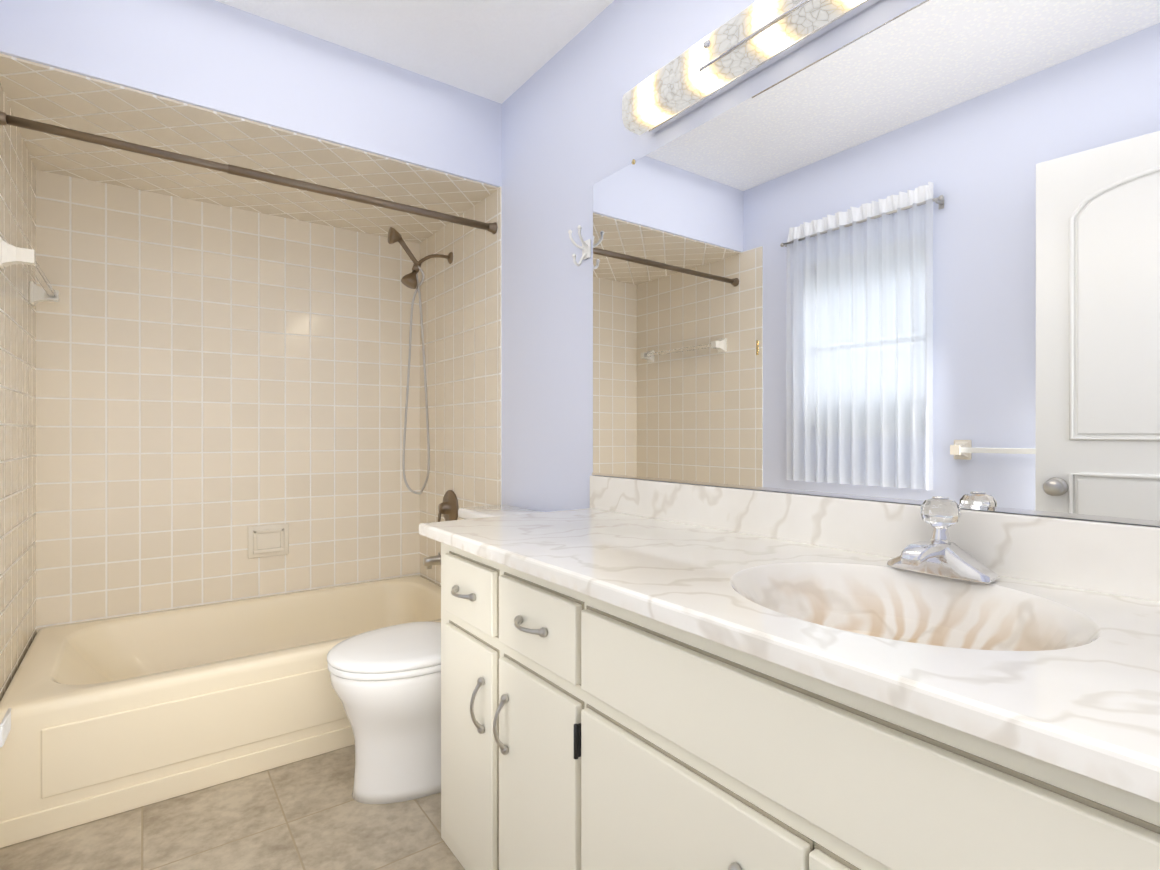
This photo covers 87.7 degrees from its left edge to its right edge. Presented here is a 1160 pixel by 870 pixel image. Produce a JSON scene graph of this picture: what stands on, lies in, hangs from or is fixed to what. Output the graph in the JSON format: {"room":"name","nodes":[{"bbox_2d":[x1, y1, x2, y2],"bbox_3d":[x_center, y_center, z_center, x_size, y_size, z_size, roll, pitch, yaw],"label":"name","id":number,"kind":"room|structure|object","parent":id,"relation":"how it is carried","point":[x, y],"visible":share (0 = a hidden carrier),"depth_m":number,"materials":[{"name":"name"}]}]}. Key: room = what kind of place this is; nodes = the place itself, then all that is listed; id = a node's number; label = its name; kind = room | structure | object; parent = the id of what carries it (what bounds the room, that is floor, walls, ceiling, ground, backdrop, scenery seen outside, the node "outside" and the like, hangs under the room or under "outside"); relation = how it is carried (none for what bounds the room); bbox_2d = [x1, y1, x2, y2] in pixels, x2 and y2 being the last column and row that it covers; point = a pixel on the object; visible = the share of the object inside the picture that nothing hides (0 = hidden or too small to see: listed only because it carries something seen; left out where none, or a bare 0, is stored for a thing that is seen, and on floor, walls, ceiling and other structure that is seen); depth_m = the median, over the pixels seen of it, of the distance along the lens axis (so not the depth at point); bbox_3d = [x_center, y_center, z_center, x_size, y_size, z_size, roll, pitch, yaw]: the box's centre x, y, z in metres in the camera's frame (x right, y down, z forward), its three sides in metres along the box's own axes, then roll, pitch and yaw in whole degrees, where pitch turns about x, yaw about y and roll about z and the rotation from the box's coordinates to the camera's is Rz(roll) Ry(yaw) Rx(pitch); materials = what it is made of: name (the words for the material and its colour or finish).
{"room":"bathroom","nodes":[
{"label":"bathroom","id":0,"kind":"room"},
{"bbox_2d":[0,745,464,869],"bbox_3d":[-0.433,1.121,1.325,1.724,0.060,3.700,0,0,-36],"label":"floor","id":1,"kind":"structure","parent":0,"point":[311,813],"depth_m":1.65,"materials":[{"name":"beige tile"}]},
{"bbox_2d":[0,575,440,847],"bbox_3d":[-1.194,0.909,2.377,1.502,0.360,0.881,0,0,-36],"label":"bathtub","id":2,"kind":"object","parent":1,"relation":"on","point":[113,716],"visible":0.69,"depth_m":1.92,"materials":[{"name":"beige ceramic"}]},
{"bbox_2d":[327,504,541,803],"bbox_3d":[-0.444,0.682,1.989,0.731,0.815,0.504,0,0,-36],"label":"toilet","id":3,"kind":"object","parent":1,"relation":"on","point":[386,683],"visible":0.48,"depth_m":1.79,"materials":[{"name":"white ceramic"}]},
{"bbox_2d":[419,475,1159,869],"bbox_3d":[0.278,0.598,1.138,0.589,0.988,1.605,0,0,-36],"label":"bathroom vanity","id":4,"kind":"object","parent":1,"relation":"on","point":[647,675],"visible":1,"depth_m":0.91,"materials":[{"name":"white wood"}]},
{"bbox_2d":[0,53,498,242],"bbox_3d":[-1.199,-1.009,2.381,1.508,0.007,0.870,0,0,-36],"label":"shower ceiling","id":5,"kind":"structure","parent":0,"point":[34,91],"depth_m":2.21,"materials":[{"name":"beige tile"}]},
{"bbox_2d":[0,0,501,186],"bbox_3d":[-1.198,-1.182,2.379,1.524,0.338,0.890,0,0,-36],"label":"wall","id":6,"kind":"structure","parent":0,"point":[215,55],"depth_m":1.95,"materials":[{"name":"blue paint"}]},
{"bbox_2d":[216,0,613,103],"bbox_3d":[-0.433,-1.379,1.321,1.724,0.060,3.700,0,0,-36],"label":"ceiling","id":7,"kind":"structure","parent":0,"point":[500,51],"depth_m":2.02,"materials":[{"name":"white paint"}]},
{"bbox_2d":[502,0,1159,526],"bbox_3d":[0.225,-0.130,1.799,0.100,2.440,3.700,0,0,-36],"label":"wall","id":8,"kind":"structure","parent":0,"point":[568,140],"depth_m":2.08,"materials":[{"name":"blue paint"}]},
{"bbox_2d":[420,186,501,585],"bbox_3d":[-0.583,-0.112,2.825,0.008,1.802,0.890,0,0,-36],"label":"wall tile","id":9,"kind":"structure","parent":8,"relation":"attached to","point":[461,297],"depth_m":2.75,"materials":[{"name":"beige tile"}]},
{"bbox_2d":[388,227,458,568],"bbox_3d":[-0.729,-0.151,2.769,0.293,1.538,0.170,0,0,-36],"label":"shower fixture","id":10,"kind":"object","parent":9,"relation":"attached to","point":[448,508],"visible":0.92,"depth_m":2.75,"materials":[{"name":"brown metal"}]},
{"bbox_2d":[568,225,590,265],"bbox_3d":[0.000,-0.611,1.971,0.060,0.123,0.066,0,0,-36],"label":"robe hook","id":11,"kind":"object","parent":8,"relation":"attached to","point":[585,247],"visible":1,"depth_m":1.97,"materials":[{"name":"white plastic"}]},
{"bbox_2d":[622,0,880,134],"bbox_3d":[0.488,-0.914,1.254,0.109,0.110,1.150,0,0,-36],"label":"sconce","id":12,"kind":"object","parent":8,"relation":"attached to","point":[754,38],"visible":1,"depth_m":1.41,"materials":[{"name":"white glass"}]},
{"bbox_2d":[592,0,1159,525],"bbox_3d":[0.512,-0.344,1.306,0.010,0.946,1.605,0,0,-36],"label":"mirror","id":13,"kind":"object","parent":8,"relation":"attached to","point":[910,256],"visible":1,"depth_m":1.14,"materials":[{"name":"clear mirror"}]},
{"bbox_3d":[-1.528,-0.131,2.753,1.624,2.440,0.100,0,0,-36],"label":"wall","id":14,"kind":"structure","parent":0,"visible":0},
{"bbox_2d":[36,170,419,633],"bbox_3d":[-1.456,-0.112,2.738,1.508,1.802,0.008,0,0,-36],"label":"wall tile","id":15,"kind":"structure","parent":14,"relation":"attached to","point":[214,382],"depth_m":2.62,"materials":[{"name":"beige tile"}]},
{"bbox_2d":[248,523,288,558],"bbox_3d":[-1.415,0.481,2.748,0.168,0.145,0.026,0,0,-36],"label":"soap dish","id":16,"kind":"object","parent":15,"relation":"attached to","point":[268,540],"visible":1,"depth_m":2.75,"materials":[{"name":"beige ceramic"}]},
{"bbox_3d":[-1.091,-0.128,0.847,0.100,2.440,3.500,0,0,-36],"label":"wall","id":17,"kind":"structure","parent":0,"visible":0},
{"bbox_2d":[0,708,10,747],"bbox_3d":[-1.452,0.713,1.488,0.063,0.085,0.111,0,0,-36],"label":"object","id":18,"kind":"object","parent":17,"relation":"attached to","point":[5,726],"visible":1,"depth_m":1.49,"materials":[{"name":"white plastic"}]},
{"bbox_2d":[0,83,35,700],"bbox_3d":[-1.774,0.039,1.884,0.008,2.102,1.020,0,0,-36],"label":"wall tile","id":19,"kind":"structure","parent":17,"relation":"attached to","point":[17,428],"depth_m":1.94,"materials":[{"name":"beige tile"}]},
{"bbox_2d":[0,237,58,305],"bbox_3d":[-1.774,-0.510,1.957,0.078,0.080,0.664,0,0,-36],"label":"towel bar","id":20,"kind":"object","parent":19,"relation":"attached to","point":[13,255],"visible":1,"depth_m":1.80,"materials":[{"name":"white ceramic"}]},
{"bbox_2d":[0,111,497,233],"bbox_3d":[-0.963,-0.853,2.055,1.508,0.048,0.048,0,0,-36],"label":"shower rod","id":21,"kind":"object","parent":19,"relation":"attached to","point":[5,119],"visible":1,"depth_m":1.94,"materials":[{"name":"brown metal"}]}
]}

